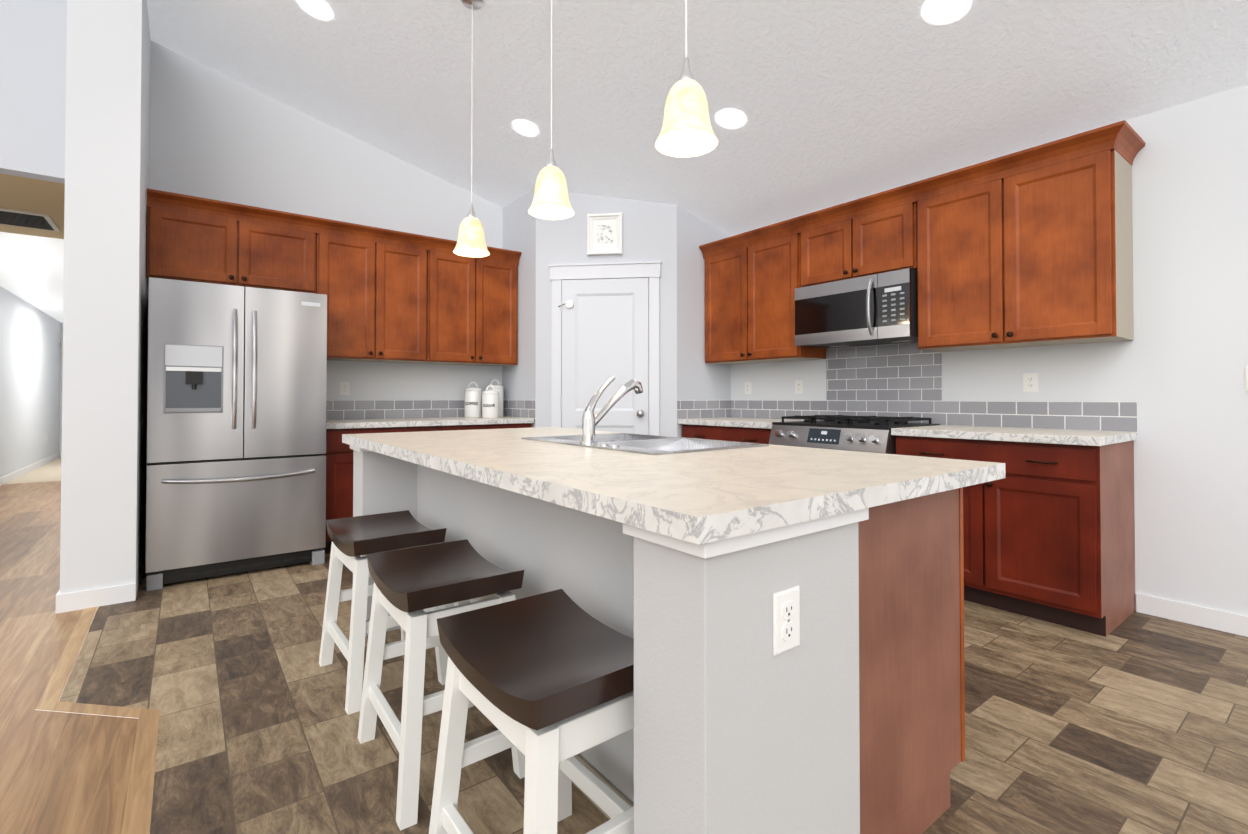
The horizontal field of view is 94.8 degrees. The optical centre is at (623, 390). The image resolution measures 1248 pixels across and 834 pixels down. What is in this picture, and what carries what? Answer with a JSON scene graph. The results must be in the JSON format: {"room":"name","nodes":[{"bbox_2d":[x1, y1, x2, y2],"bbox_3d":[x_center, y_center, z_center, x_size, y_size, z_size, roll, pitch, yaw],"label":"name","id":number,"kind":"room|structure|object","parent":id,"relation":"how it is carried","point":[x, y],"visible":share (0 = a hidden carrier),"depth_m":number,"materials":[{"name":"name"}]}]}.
{"room":"kitchen","nodes":[
{"label":"kitchen","id":0,"kind":"room"},
{"bbox_2d":[0,286,62,485],"bbox_3d":[-7.467,-0.061,6.685,0.150,2.470,9.700,1,-1,-37],"label":"wall","id":1,"kind":"structure","parent":0,"point":[31,350],"depth_m":8.23,"materials":[{"name":"white paint"}]},
{"bbox_2d":[0,173,64,321],"bbox_3d":[-6.939,-1.320,7.179,1.570,0.101,9.580,1,-1,-37],"label":"ceiling","id":2,"kind":"structure","parent":0,"point":[31,241],"depth_m":5.07,"materials":[{"name":"beige paint"}]},
{"bbox_2d":[0,208,59,231],"bbox_3d":[-4.680,-1.315,4.361,0.500,0.021,0.500,1,-1,-37],"label":"ceiling vent","id":3,"kind":"object","parent":2,"relation":"in","point":[8,216],"depth_m":4.39,"materials":[{"name":"black metal"}]},
{"bbox_2d":[0,457,159,833],"bbox_3d":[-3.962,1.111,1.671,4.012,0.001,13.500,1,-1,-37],"label":"floor","id":4,"kind":"structure","parent":0,"point":[64,773],"depth_m":1.93,"materials":[{"name":"brown wood"}]},
{"bbox_2d":[60,0,150,595],"bbox_3d":[-3.032,-0.685,3.394,0.295,3.634,0.925,1,-1,-37],"label":"wall","id":5,"kind":"structure","parent":0,"point":[104,373],"depth_m":3.03,"materials":[{"name":"white paint"}]},
{"bbox_2d":[55,583,135,613],"bbox_3d":[-3.033,1.086,3.363,0.308,0.092,0.938,1,-1,-37],"label":"baseboard","id":6,"kind":"structure","parent":5,"relation":"attached to","point":[79,600],"depth_m":2.99,"materials":[{"name":"white wood"}]},
{"bbox_2d":[0,0,502,560],"bbox_3d":[-3.122,-1.111,3.983,8.120,4.502,0.128,1,-1,-37],"label":"wall","id":7,"kind":"structure","parent":0,"point":[218,136],"depth_m":4.25,"materials":[{"name":"white paint"}]},
{"bbox_2d":[146,200,317,293],"bbox_3d":[-2.709,-0.935,4.007,0.948,0.450,0.342,1,-1,-37],"label":"upper cabinet","id":8,"kind":"object","parent":7,"relation":"attached to","point":[185,244],"depth_m":3.84,"materials":[{"name":"brown wood"}]},
{"bbox_2d":[340,382,349,394],"bbox_3d":[-2.228,-0.018,4.578,0.072,0.106,0.007,1,-1,-37],"label":"outlet","id":9,"kind":"object","parent":7,"relation":"attached to","point":[344,386],"depth_m":4.58,"materials":[{"name":"white plastic"}]},
{"bbox_2d":[318,228,437,363],"bbox_3d":[-1.981,-0.695,4.560,0.876,0.915,0.342,1,-1,-37],"label":"upper cabinet","id":10,"kind":"object","parent":7,"relation":"attached to","point":[393,296],"depth_m":4.42,"materials":[{"name":"brown wood"}]},
{"bbox_2d":[326,400,463,419],"bbox_3d":[-1.796,0.165,4.905,1.616,0.172,0.007,1,-1,-37],"label":"backsplash","id":11,"kind":"structure","parent":7,"relation":"attached to","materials":[{"name":"tile"}]},
{"bbox_2d":[438,248,518,365],"bbox_3d":[-1.398,-0.690,5.006,0.880,0.915,0.342,1,-1,-37],"label":"upper cabinet","id":12,"kind":"object","parent":7,"relation":"attached to","point":[477,296],"depth_m":4.91,"materials":[{"name":"brown wood"}]},
{"bbox_2d":[502,189,730,436],"bbox_3d":[-0.099,-0.318,5.264,1.508,2.948,1.508,1,-1,-37],"label":"wall","id":13,"kind":"structure","parent":0,"point":[608,288],"depth_m":4.82,"materials":[{"name":"grey paint"}]},
{"bbox_2d":[587,212,622,255],"bbox_3d":[-0.161,-1.312,4.810,0.234,0.345,0.234,1,-1,-37],"label":"picture frame","id":14,"kind":"object","parent":13,"relation":"attached to","point":[604,229],"depth_m":4.81,"materials":[{"name":"white"}]},
{"bbox_2d":[503,400,730,420],"bbox_3d":[-0.100,0.170,5.252,1.500,0.172,1.500,1,-1,-37],"label":"backsplash","id":15,"kind":"structure","parent":13,"relation":"attached to","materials":[{"name":"tile"}]},
{"bbox_2d":[59,553,1247,833],"bbox_3d":[0.793,1.113,1.842,4.222,0.001,8.000,1,-1,-37],"label":"floor","id":16,"kind":"structure","parent":0,"point":[1135,723],"depth_m":1.92,"materials":[{"name":"tile"}]},
{"bbox_2d":[146,277,326,590],"bbox_3d":[-2.536,0.252,3.784,0.910,1.772,0.830,1,-1,-37],"label":"fridge","id":17,"kind":"object","parent":16,"relation":"on","point":[236,426],"visible":1,"depth_m":3.47,"materials":[{"name":"silver metal"}]},
{"bbox_2d":[319,510,447,714],"bbox_3d":[-0.956,0.825,2.284,0.382,0.587,0.498,1,-1,-37],"label":"stool","id":18,"kind":"object","parent":16,"relation":"on","point":[353,539],"visible":0.77,"depth_m":2.19,"materials":[{"name":"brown wood"}]},
{"bbox_2d":[323,425,450,553],"bbox_3d":[-1.897,0.710,4.434,0.878,0.872,0.617,1,-1,-37],"label":"base cabinet","id":19,"kind":"object","parent":16,"relation":"on","point":[339,478],"depth_m":4.00,"materials":[{"name":"brown wood"}]},
{"bbox_2d":[326,417,533,428],"bbox_3d":[-1.598,0.253,4.647,1.612,0.040,0.639,1,-1,-37],"label":"countertop","id":20,"kind":"structure","parent":19,"relation":"on","point":[406,423],"depth_m":4.42,"materials":[{"name":"beige stone"}]},
{"bbox_2d":[464,382,481,417],"bbox_3d":[-1.334,0.079,5.075,0.153,0.318,0.153,1,-1,-37],"label":"canister","id":21,"kind":"object","parent":20,"relation":"on","point":[472,402],"visible":1,"depth_m":5.01,"materials":[{"name":"white ceramic"}]},
{"bbox_2d":[482,385,498,417],"bbox_3d":[-1.164,0.093,5.010,0.149,0.288,0.149,1,-1,-37],"label":"canister","id":22,"kind":"object","parent":20,"relation":"on","point":[490,403],"visible":1,"depth_m":4.95,"materials":[{"name":"white ceramic"}]},
{"bbox_2d":[488,379,503,416],"bbox_3d":[-1.173,0.068,5.226,0.153,0.343,0.153,1,-1,-37],"label":"canister","id":23,"kind":"object","parent":20,"relation":"on","point":[499,388],"visible":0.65,"depth_m":5.19,"materials":[{"name":"white ceramic"}]},
{"bbox_2d":[357,539,524,830],"bbox_3d":[-0.559,0.819,1.757,0.382,0.587,0.498,1,-1,-37],"label":"stool","id":24,"kind":"object","parent":16,"relation":"on","point":[409,583],"visible":0.81,"depth_m":1.65,"materials":[{"name":"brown wood"}]},
{"bbox_2d":[451,425,531,429],"bbox_3d":[-1.315,0.716,4.878,0.874,0.872,0.617,1,-1,-37],"label":"base cabinet","id":25,"kind":"object","parent":16,"relation":"on","point":[453,427],"depth_m":4.65,"materials":[{"name":"brown wood"}]},
{"bbox_2d":[429,589,633,833],"bbox_3d":[-0.155,0.812,1.228,0.382,0.587,0.498,1,-1,-37],"label":"stool","id":26,"kind":"object","parent":16,"relation":"on","point":[543,683],"visible":0.81,"depth_m":1.19,"materials":[{"name":"brown wood"}]},
{"bbox_2d":[353,448,964,833],"bbox_3d":[-0.156,0.680,2.144,1.081,0.874,2.357,1,-1,-37],"label":"kitchen island","id":27,"kind":"object","parent":16,"relation":"on","point":[788,620],"depth_m":1.12,"materials":[{"name":"grey paint"}]},
{"bbox_2d":[342,430,893,559],"bbox_3d":[-0.402,0.235,1.966,0.555,0.070,2.410,1,-1,-37],"label":"island countertop","id":28,"kind":"structure","parent":27,"relation":"on","point":[682,505],"depth_m":1.19,"materials":[{"name":"beige stone"}]},
{"bbox_2d":[574,376,642,443],"bbox_3d":[-0.042,0.071,2.178,0.284,0.251,0.062,1,-1,-37],"label":"faucet","id":29,"kind":"object","parent":28,"relation":"on","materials":[{"name":"silver metal"}]},
{"bbox_2d":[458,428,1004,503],"bbox_3d":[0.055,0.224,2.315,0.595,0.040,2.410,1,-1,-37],"label":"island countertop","id":30,"kind":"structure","parent":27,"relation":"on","point":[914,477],"depth_m":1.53,"materials":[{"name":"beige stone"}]},
{"bbox_2d":[518,432,761,455],"bbox_3d":[0.044,0.292,2.255,0.545,0.190,0.870,1,-1,-37],"label":"sink","id":31,"kind":"object","parent":30,"relation":"in","point":[621,442],"depth_m":2.30,"materials":[{"name":"silver metal"}]},
{"bbox_2d":[773,585,799,655],"bbox_3d":[0.287,0.403,1.006,0.072,0.106,0.007,1,-1,-37],"label":"outlet","id":32,"kind":"object","parent":27,"relation":"attached to","point":[786,598],"depth_m":1.00,"materials":[{"name":"white plastic"}]},
{"bbox_2d":[678,417,803,444],"bbox_3d":[0.988,0.689,4.527,0.654,0.915,0.958,1,-1,-37],"label":"base cabinet","id":33,"kind":"object","parent":16,"relation":"on","point":[752,430],"visible":0.23,"depth_m":4.36,"materials":[{"name":"brown wood"}]},
{"bbox_2d":[769,415,939,453],"bbox_3d":[1.500,0.645,3.791,0.701,0.946,0.824,1,-1,-37],"label":"range","id":34,"kind":"object","parent":16,"relation":"on","point":[872,434],"visible":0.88,"depth_m":3.59,"materials":[{"name":"silver metal"}]},
{"bbox_2d":[891,425,1136,636],"bbox_3d":[2.073,0.672,3.106,0.654,0.915,0.951,1,-1,-37],"label":"base cabinet","id":35,"kind":"object","parent":16,"relation":"on","point":[1049,527],"visible":0.69,"depth_m":2.77,"materials":[{"name":"brown wood"}]},
{"bbox_2d":[147,0,1247,236],"bbox_3d":[-0.697,-2.421,0.824,8.120,2.041,8.120,1,-1,-37],"label":"ceiling","id":36,"kind":"structure","parent":0,"point":[835,102],"depth_m":3.33,"materials":[{"name":"white paint"}]},
{"bbox_2d":[296,0,333,20],"bbox_3d":[-1.761,-2.184,3.267,0.192,0.049,0.196,1,-1,-37],"label":"recessed light","id":37,"kind":"object","parent":36,"relation":"in","point":[320,10],"visible":1,"depth_m":3.28,"materials":[{"name":"white"}]},
{"bbox_2d":[453,0,489,256],"bbox_3d":[-0.791,-1.379,2.986,0.186,1.329,0.186,1,-1,-37],"label":"pendant light","id":38,"kind":"object","parent":36,"relation":"hanging from","point":[471,242],"visible":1,"depth_m":2.96,"materials":[{"name":"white glass"}]},
{"bbox_2d":[512,119,538,136],"bbox_3d":[-0.698,-1.857,4.063,0.192,0.050,0.196,1,-1,-37],"label":"recessed light","id":39,"kind":"object","parent":36,"relation":"in","point":[526,128],"visible":1,"depth_m":4.06,"materials":[{"name":"white"}]},
{"bbox_2d":[528,0,573,219],"bbox_3d":[-0.295,-1.387,2.336,0.186,1.329,0.186,1,-1,-37],"label":"pendant light","id":40,"kind":"object","parent":36,"relation":"hanging from","point":[551,201],"visible":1,"depth_m":2.29,"materials":[{"name":"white glass"}]},
{"bbox_2d":[655,0,717,156],"bbox_3d":[0.185,-1.395,1.708,0.186,1.329,0.186,1,-1,-37],"label":"pendant light","id":41,"kind":"object","parent":36,"relation":"hanging from","point":[686,130],"visible":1,"depth_m":1.67,"materials":[{"name":"white glass"}]},
{"bbox_2d":[715,109,746,129],"bbox_3d":[0.661,-1.679,3.550,0.192,0.049,0.196,1,-1,-37],"label":"recessed light","id":42,"kind":"object","parent":36,"relation":"in","point":[731,119],"visible":1,"depth_m":3.55,"materials":[{"name":"white plastic"}]},
{"bbox_2d":[921,0,971,24],"bbox_3d":[1.424,-1.694,2.535,0.192,0.049,0.196,1,-1,-37],"label":"recessed light","id":43,"kind":"object","parent":36,"relation":"in","point":[939,12],"visible":1,"depth_m":2.55,"materials":[{"name":"white"}]},
{"bbox_2d":[731,85,1247,615],"bbox_3d":[2.478,-0.165,3.221,0.130,2.590,8.120,1,-1,-37],"label":"wall","id":44,"kind":"structure","parent":0,"point":[1169,385],"depth_m":2.86,"materials":[{"name":"paint"},{"name":"drywall"}]},
{"bbox_2d":[703,228,825,364],"bbox_3d":[1.110,-0.694,4.642,0.342,0.915,0.960,1,-1,-37],"label":"upper cabinet","id":45,"kind":"object","parent":44,"relation":"attached to","point":[750,288],"depth_m":4.49,"materials":[{"name":"brown wood"}]},
{"bbox_2d":[795,196,910,287],"bbox_3d":[1.655,-0.953,3.931,0.342,0.415,0.830,1,-1,-37],"label":"upper cabinet","id":46,"kind":"object","parent":44,"relation":"attached to","point":[871,241],"depth_m":3.81,"materials":[{"name":"brown wood"}]},
{"bbox_2d":[795,268,917,348],"bbox_3d":[1.610,-0.526,3.890,0.454,0.414,0.822,1,-1,-37],"label":"microwave","id":47,"kind":"object","parent":46,"relation":"attached to","point":[877,309],"visible":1,"depth_m":3.73,"materials":[{"name":"silver metal"}]},
{"bbox_2d":[731,342,1136,434],"bbox_3d":[1.788,-0.040,4.025,0.008,0.560,2.744,1,-1,-37],"label":"backsplash","id":48,"kind":"structure","parent":44,"relation":"attached to","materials":[{"name":"tile"}]},
{"bbox_2d":[911,140,1134,351],"bbox_3d":[2.195,-0.712,3.221,0.342,0.915,0.941,1,-1,-37],"label":"upper cabinet","id":49,"kind":"object","parent":44,"relation":"attached to","point":[1031,247],"depth_m":3.02,"materials":[{"name":"brown wood"}]},
{"bbox_2d":[1136,593,1247,636],"bbox_3d":[3.754,1.062,1.434,0.013,0.092,3.755,1,-1,-37],"label":"baseboard","id":50,"kind":"structure","parent":44,"relation":"attached to","point":[1225,621],"depth_m":2.76,"materials":[{"name":"white wood"}]}
]}

